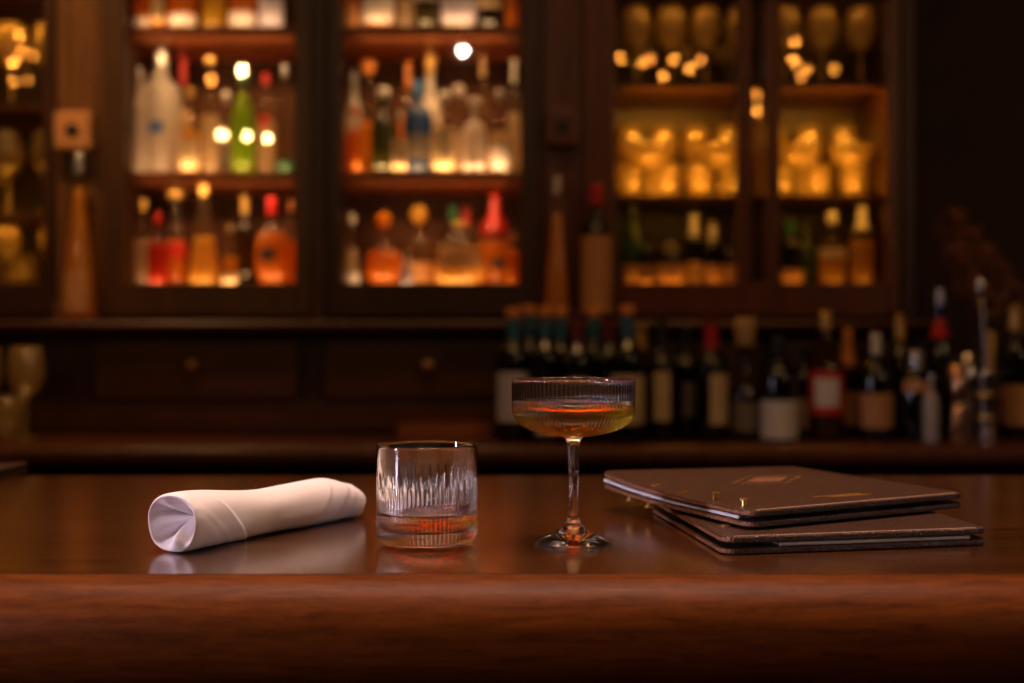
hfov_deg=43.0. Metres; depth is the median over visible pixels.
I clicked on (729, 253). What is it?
liquor bottle
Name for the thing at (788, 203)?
shelf
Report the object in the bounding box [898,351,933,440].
liquor bottle
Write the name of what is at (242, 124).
liquor bottle
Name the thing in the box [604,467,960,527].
menu
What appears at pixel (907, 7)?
post
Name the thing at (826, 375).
liquor bottle
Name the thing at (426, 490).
tumbler
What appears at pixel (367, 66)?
liquor bottle
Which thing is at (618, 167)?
glass
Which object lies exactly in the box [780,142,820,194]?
coupe glass
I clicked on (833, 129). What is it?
wine glass
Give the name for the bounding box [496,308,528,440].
wine bottle
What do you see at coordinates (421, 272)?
liquor bottle
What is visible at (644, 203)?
shelf
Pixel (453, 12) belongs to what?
liquor bottle
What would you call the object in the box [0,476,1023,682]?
countertop
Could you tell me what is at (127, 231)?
cabinet
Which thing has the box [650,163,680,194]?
glass
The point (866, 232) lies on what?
liquor bottle
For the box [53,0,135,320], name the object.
pilaster
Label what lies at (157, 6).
liquor bottle
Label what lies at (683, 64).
coupe glass
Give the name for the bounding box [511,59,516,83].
liquor bottle
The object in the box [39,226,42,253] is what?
wine glass
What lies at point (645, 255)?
liquor bottle
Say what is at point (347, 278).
liquor bottle
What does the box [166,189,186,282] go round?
liquor bottle
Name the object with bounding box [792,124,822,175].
wine glass
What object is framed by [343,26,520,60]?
shelf
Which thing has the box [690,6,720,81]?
wine glass
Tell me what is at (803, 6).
shelf
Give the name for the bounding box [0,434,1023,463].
countertop
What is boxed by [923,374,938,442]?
liquor bottle
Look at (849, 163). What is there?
coupe glass
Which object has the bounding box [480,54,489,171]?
liquor bottle
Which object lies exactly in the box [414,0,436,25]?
liquor bottle
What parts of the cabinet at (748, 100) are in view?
panel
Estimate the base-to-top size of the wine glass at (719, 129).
0.205 m
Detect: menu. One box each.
[0,462,27,478]
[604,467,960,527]
[653,506,983,554]
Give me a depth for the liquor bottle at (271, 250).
3.19 m
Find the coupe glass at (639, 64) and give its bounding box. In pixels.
[621,42,658,70]
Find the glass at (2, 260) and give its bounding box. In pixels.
[0,256,4,282]
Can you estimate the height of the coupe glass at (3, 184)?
0.128 m
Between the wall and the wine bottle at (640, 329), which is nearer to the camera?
the wine bottle at (640, 329)
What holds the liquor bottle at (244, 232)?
in the cabinet at (127, 231)
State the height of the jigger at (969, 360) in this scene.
0.190 m
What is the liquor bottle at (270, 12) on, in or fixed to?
on the cabinet at (127, 231)
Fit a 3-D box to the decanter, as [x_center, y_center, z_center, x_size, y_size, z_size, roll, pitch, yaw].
[-0.316,-0.225,3.210,0.096,0.190,0.072,0,0,-2]
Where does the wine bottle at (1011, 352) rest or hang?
on the bar cabinet at (114, 398)
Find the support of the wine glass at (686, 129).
on the cabinet at (748, 100)
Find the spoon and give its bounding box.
[976,277,987,371]
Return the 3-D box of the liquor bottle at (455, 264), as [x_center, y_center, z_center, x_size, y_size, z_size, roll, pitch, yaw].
[-0.130,-0.212,3.190,0.135,0.163,0.062,0,0,-9]
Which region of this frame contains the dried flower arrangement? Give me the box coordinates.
[933,207,1023,398]
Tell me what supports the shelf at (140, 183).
attached to the cabinet at (127, 231)
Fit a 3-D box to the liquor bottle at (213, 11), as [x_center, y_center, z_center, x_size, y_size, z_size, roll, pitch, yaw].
[-0.736,-0.921,3.210,0.064,0.316,0.064,0,0,10]
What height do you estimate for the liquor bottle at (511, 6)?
0.304 m
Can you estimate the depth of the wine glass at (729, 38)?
3.21 m
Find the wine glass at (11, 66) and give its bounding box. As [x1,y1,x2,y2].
[0,22,28,102]
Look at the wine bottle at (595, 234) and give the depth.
3.00 m
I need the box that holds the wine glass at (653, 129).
[648,124,677,194]
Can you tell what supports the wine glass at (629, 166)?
on the cabinet at (748, 100)
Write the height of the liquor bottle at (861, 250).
0.200 m
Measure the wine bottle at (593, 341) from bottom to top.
0.294 m
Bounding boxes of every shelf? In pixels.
[0,0,42,21]
[0,103,42,130]
[0,212,42,231]
[128,26,294,60]
[128,172,294,194]
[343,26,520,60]
[343,172,520,194]
[615,0,753,18]
[615,82,761,108]
[615,195,761,212]
[780,0,871,18]
[780,82,884,108]
[780,195,884,212]
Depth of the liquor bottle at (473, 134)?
3.16 m
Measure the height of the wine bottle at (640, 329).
0.256 m
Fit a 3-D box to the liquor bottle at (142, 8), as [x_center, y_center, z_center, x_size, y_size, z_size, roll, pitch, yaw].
[-0.910,-0.924,3.210,0.052,0.324,0.053,0,0,4]
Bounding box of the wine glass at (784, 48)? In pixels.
[780,6,799,81]
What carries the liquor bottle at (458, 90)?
on the cabinet at (514, 122)
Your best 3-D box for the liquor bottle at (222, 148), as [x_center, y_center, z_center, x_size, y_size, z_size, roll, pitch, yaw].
[-0.735,-0.526,3.340,0.051,0.231,0.052,0,0,9]
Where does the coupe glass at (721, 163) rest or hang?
on the cabinet at (748, 100)
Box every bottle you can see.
[63,154,94,316]
[132,0,152,25]
[133,67,146,171]
[139,199,146,210]
[142,48,180,171]
[149,213,166,282]
[151,0,163,25]
[166,0,195,25]
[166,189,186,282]
[178,54,187,130]
[179,87,198,171]
[189,185,218,282]
[202,0,225,25]
[204,55,215,67]
[215,91,231,171]
[222,225,236,282]
[229,0,255,25]
[231,71,254,171]
[235,195,254,282]
[255,197,288,282]
[258,0,283,25]
[258,73,269,126]
[277,65,292,171]
[286,199,294,282]
[343,0,359,25]
[343,214,359,282]
[345,71,362,171]
[346,107,361,171]
[360,60,374,171]
[362,0,394,25]
[371,87,394,171]
[392,111,406,170]
[399,61,411,171]
[402,251,410,282]
[403,81,432,171]
[410,205,434,282]
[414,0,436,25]
[422,52,441,171]
[431,91,455,169]
[433,221,484,282]
[441,0,475,25]
[443,205,462,245]
[453,84,464,97]
[460,207,475,245]
[462,97,485,171]
[476,0,500,25]
[479,192,510,282]
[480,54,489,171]
[490,89,510,170]
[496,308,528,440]
[505,0,518,25]
[508,231,517,282]
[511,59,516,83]
[521,305,536,353]
[529,306,560,441]
[546,177,567,317]
[553,307,568,356]
[561,311,592,442]
[581,184,610,320]
[584,307,601,356]
[593,311,616,440]
[610,305,643,443]
[621,204,642,282]
[634,324,649,438]
[639,229,652,282]
[644,321,677,440]
[653,231,686,282]
[674,324,696,438]
[684,212,703,282]
[694,320,727,441]
[703,223,722,282]
[723,234,734,282]
[729,318,759,440]
[760,338,797,441]
[780,221,802,282]
[796,345,809,437]
[799,213,815,282]
[809,311,843,440]
[819,212,845,282]
[840,329,858,437]
[850,207,873,282]
[859,334,893,440]
[864,224,868,238]
[887,315,909,437]
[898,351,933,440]
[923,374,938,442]
[926,289,953,437]
[998,304,1023,438]
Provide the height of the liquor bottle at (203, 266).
0.254 m
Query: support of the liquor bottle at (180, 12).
on the cabinet at (127, 231)
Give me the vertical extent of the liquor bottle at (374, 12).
0.328 m
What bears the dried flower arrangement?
on the bar cabinet at (114, 398)
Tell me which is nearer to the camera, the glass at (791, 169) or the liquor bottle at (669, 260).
the liquor bottle at (669, 260)
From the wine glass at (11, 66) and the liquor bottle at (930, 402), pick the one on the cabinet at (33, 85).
the wine glass at (11, 66)
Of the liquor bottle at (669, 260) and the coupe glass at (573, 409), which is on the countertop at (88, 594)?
the coupe glass at (573, 409)
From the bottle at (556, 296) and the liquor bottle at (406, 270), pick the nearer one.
the bottle at (556, 296)
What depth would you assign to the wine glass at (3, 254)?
3.19 m
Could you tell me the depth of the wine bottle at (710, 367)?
2.83 m
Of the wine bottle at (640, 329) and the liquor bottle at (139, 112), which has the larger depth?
the liquor bottle at (139, 112)
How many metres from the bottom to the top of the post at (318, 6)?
1.269 m
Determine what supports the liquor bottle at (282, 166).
on the cabinet at (127, 231)
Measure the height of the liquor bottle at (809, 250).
0.195 m
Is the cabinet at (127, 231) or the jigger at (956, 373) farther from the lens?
the cabinet at (127, 231)
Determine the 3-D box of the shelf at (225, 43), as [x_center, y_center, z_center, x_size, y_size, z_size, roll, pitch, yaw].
[-0.717,-0.751,3.289,0.441,0.022,0.298,0,0,0]
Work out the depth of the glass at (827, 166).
3.27 m
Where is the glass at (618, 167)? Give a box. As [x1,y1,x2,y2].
[615,163,644,194]
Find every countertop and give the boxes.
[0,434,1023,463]
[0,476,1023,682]
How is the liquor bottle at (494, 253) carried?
in the cabinet at (514, 122)
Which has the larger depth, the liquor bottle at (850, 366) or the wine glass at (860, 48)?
the wine glass at (860, 48)
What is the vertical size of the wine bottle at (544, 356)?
0.294 m
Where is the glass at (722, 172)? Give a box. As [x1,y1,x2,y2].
[720,165,729,194]
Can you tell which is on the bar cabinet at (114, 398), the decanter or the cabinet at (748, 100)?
the cabinet at (748, 100)
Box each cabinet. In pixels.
[0,0,55,316]
[0,321,1023,475]
[102,0,311,316]
[326,0,540,316]
[583,0,777,316]
[776,0,899,316]
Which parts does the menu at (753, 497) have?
binding post, binding post, binding post, binding post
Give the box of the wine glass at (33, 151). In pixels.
[30,128,42,211]
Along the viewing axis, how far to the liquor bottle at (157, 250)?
3.16 m
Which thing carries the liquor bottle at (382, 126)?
on the cabinet at (514, 122)
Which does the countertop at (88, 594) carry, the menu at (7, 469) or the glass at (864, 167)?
the menu at (7, 469)
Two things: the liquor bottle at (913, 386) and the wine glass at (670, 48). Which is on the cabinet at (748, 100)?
the wine glass at (670, 48)
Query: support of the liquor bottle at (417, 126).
on the cabinet at (514, 122)
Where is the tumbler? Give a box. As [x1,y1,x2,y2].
[376,440,476,548]
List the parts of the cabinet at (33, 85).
panel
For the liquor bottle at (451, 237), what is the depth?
3.31 m
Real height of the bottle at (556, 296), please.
0.334 m
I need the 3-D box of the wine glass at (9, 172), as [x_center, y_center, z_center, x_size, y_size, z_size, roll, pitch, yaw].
[-1.239,-0.417,3.200,0.080,0.205,0.080,0,0,0]
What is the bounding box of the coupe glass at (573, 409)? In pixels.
[512,377,635,548]
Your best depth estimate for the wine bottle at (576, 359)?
2.78 m
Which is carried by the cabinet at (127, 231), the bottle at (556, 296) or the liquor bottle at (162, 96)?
the liquor bottle at (162, 96)
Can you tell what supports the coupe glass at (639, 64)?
on the cabinet at (748, 100)
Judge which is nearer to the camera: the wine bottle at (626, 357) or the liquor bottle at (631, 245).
the wine bottle at (626, 357)
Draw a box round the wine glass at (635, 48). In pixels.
[621,6,650,81]
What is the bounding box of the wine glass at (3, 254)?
[0,226,21,282]
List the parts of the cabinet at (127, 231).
panel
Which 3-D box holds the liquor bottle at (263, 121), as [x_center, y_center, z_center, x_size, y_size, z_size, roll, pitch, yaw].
[-0.621,-0.543,3.280,0.050,0.266,0.051,0,0,2]
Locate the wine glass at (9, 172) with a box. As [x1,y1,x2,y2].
[0,128,25,211]
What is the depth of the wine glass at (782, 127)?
3.36 m
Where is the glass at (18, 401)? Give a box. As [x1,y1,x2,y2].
[0,395,25,436]
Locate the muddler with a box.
[986,332,995,371]
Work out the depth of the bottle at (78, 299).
3.02 m
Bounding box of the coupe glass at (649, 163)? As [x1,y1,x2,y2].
[630,142,669,194]
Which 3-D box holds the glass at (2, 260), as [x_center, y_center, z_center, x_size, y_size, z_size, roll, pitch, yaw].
[-1.335,-0.177,3.320,0.078,0.092,0.078,0,0,0]
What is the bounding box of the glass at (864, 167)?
[837,163,868,194]
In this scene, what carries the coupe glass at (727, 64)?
on the cabinet at (748, 100)
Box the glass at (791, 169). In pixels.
[782,163,794,194]
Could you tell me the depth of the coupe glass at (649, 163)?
3.18 m
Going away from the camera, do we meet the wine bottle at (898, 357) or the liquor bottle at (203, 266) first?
the wine bottle at (898, 357)
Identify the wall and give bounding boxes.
[0,0,1023,372]
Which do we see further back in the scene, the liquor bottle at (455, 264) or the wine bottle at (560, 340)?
the liquor bottle at (455, 264)
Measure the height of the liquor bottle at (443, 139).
0.202 m
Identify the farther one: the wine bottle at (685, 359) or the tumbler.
the wine bottle at (685, 359)
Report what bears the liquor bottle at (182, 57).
on the cabinet at (127, 231)
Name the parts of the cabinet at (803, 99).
panel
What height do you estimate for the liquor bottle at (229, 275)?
0.154 m
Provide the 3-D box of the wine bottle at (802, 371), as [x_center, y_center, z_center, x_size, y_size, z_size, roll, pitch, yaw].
[0.661,0.112,2.944,0.059,0.210,0.060,0,0,9]
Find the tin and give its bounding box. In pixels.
[974,371,999,440]
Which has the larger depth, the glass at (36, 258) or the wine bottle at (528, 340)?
the glass at (36, 258)
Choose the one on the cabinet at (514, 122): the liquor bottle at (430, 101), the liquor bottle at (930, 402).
the liquor bottle at (430, 101)
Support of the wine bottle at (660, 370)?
on the bar cabinet at (114, 398)
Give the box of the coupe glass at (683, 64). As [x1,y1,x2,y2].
[665,42,702,81]
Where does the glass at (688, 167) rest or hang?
on the cabinet at (748, 100)
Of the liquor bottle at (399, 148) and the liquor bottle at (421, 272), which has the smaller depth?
the liquor bottle at (399, 148)
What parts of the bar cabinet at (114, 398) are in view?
knob, drawer, drawer, knob, drawer, drawer, drawer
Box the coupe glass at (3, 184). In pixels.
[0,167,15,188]
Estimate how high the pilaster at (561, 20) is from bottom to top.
1.269 m
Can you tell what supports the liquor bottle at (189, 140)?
on the cabinet at (127, 231)
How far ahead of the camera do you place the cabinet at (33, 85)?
3.34 m
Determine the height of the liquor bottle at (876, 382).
0.235 m
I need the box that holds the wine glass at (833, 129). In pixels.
[827,124,858,171]
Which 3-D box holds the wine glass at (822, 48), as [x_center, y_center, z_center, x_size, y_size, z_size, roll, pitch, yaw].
[0.770,-0.727,3.220,0.076,0.195,0.076,0,0,0]
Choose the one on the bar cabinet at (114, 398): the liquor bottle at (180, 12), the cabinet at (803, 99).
the cabinet at (803, 99)
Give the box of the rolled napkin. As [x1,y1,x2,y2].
[148,478,365,551]
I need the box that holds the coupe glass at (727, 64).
[708,42,734,81]
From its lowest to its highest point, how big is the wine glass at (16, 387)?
0.205 m
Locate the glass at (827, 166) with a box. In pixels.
[801,163,831,194]
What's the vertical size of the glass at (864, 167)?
0.092 m
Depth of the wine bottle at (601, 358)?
2.85 m
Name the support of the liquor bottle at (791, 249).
in the cabinet at (803, 99)
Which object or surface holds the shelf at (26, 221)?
attached to the cabinet at (33, 85)
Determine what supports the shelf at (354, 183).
attached to the cabinet at (514, 122)
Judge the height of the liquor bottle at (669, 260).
0.140 m
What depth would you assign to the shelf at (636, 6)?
3.32 m
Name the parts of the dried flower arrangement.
stem, stem, stem, stem, stem, stem, stem, stem, stem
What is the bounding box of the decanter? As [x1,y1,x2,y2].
[366,212,401,282]
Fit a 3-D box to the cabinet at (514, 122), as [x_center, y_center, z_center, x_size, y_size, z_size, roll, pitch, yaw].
[-0.186,-0.689,3.268,0.510,1.258,0.367,0,0,0]
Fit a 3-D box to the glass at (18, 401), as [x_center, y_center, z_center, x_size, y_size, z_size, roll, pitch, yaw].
[-1.155,0.171,2.980,0.078,0.092,0.078,0,0,0]
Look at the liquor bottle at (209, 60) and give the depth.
3.21 m
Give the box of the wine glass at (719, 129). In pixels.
[713,124,734,189]
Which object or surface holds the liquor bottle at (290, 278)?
in the cabinet at (127, 231)
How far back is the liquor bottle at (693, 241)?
3.21 m
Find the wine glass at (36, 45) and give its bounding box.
[33,22,42,65]
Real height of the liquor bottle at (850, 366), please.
0.247 m
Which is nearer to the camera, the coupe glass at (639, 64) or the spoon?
the spoon
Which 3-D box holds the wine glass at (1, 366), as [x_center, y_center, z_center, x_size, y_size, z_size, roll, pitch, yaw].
[-1.178,0.115,2.900,0.080,0.205,0.080,0,0,0]
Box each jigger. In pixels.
[947,365,966,440]
[958,354,977,437]
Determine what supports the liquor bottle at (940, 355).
on the bar cabinet at (114, 398)
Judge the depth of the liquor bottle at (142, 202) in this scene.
3.20 m
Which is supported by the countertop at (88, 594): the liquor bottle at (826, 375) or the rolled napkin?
the rolled napkin
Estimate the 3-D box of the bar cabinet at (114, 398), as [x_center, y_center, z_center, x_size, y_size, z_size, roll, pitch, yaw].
[0.000,0.593,3.010,4.800,1.280,0.580,0,0,0]
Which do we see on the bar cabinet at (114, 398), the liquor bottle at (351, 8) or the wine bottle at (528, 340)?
the wine bottle at (528, 340)
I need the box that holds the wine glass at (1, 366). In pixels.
[0,353,2,382]
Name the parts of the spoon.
handle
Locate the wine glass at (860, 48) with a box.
[845,6,876,81]
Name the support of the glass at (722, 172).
on the cabinet at (748, 100)
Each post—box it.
[312,0,344,320]
[862,0,914,320]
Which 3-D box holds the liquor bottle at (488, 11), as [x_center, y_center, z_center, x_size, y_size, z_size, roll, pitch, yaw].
[-0.057,-0.922,3.210,0.062,0.319,0.063,0,0,7]
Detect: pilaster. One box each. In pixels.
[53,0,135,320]
[541,0,581,320]
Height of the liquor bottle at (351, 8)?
0.316 m
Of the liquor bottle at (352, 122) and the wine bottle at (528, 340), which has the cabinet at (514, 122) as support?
the liquor bottle at (352, 122)
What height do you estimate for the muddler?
0.235 m
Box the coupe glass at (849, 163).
[829,142,870,194]
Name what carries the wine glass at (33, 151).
on the cabinet at (33, 85)
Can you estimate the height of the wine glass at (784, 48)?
0.195 m
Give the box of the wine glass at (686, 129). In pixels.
[680,124,710,193]
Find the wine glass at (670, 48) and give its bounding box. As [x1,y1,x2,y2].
[656,6,685,81]
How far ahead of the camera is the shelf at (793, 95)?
3.23 m
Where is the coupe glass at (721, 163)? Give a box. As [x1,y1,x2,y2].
[702,142,734,194]
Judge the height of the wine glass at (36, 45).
0.205 m
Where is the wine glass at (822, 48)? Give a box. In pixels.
[807,6,838,81]
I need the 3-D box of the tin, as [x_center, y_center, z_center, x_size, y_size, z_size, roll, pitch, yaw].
[1.049,0.142,2.870,0.056,0.152,0.056,0,0,0]
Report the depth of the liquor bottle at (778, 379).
2.81 m
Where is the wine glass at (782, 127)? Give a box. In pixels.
[780,125,786,164]
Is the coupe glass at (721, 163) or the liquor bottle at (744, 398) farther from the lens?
the coupe glass at (721, 163)
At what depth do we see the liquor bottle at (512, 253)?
3.16 m
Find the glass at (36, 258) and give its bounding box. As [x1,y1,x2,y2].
[9,253,40,282]
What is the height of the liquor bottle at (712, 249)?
0.160 m
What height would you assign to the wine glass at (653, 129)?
0.205 m
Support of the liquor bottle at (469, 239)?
in the cabinet at (514, 122)
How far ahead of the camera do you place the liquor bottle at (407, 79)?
3.32 m
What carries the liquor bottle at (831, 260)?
in the cabinet at (803, 99)
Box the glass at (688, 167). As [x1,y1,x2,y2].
[685,163,715,194]
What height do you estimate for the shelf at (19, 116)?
0.022 m
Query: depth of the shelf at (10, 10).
3.33 m
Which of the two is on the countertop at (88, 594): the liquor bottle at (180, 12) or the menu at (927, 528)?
the menu at (927, 528)
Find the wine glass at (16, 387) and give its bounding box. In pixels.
[7,347,44,439]
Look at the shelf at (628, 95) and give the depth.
3.24 m
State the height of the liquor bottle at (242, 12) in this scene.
0.328 m
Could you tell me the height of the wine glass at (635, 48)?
0.195 m
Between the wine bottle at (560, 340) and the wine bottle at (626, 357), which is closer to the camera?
the wine bottle at (626, 357)
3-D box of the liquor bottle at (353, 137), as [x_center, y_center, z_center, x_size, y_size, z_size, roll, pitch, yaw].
[-0.387,-0.491,3.180,0.044,0.161,0.044,0,0,3]
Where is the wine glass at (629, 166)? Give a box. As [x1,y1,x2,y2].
[615,124,644,171]
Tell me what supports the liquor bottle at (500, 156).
on the cabinet at (514, 122)

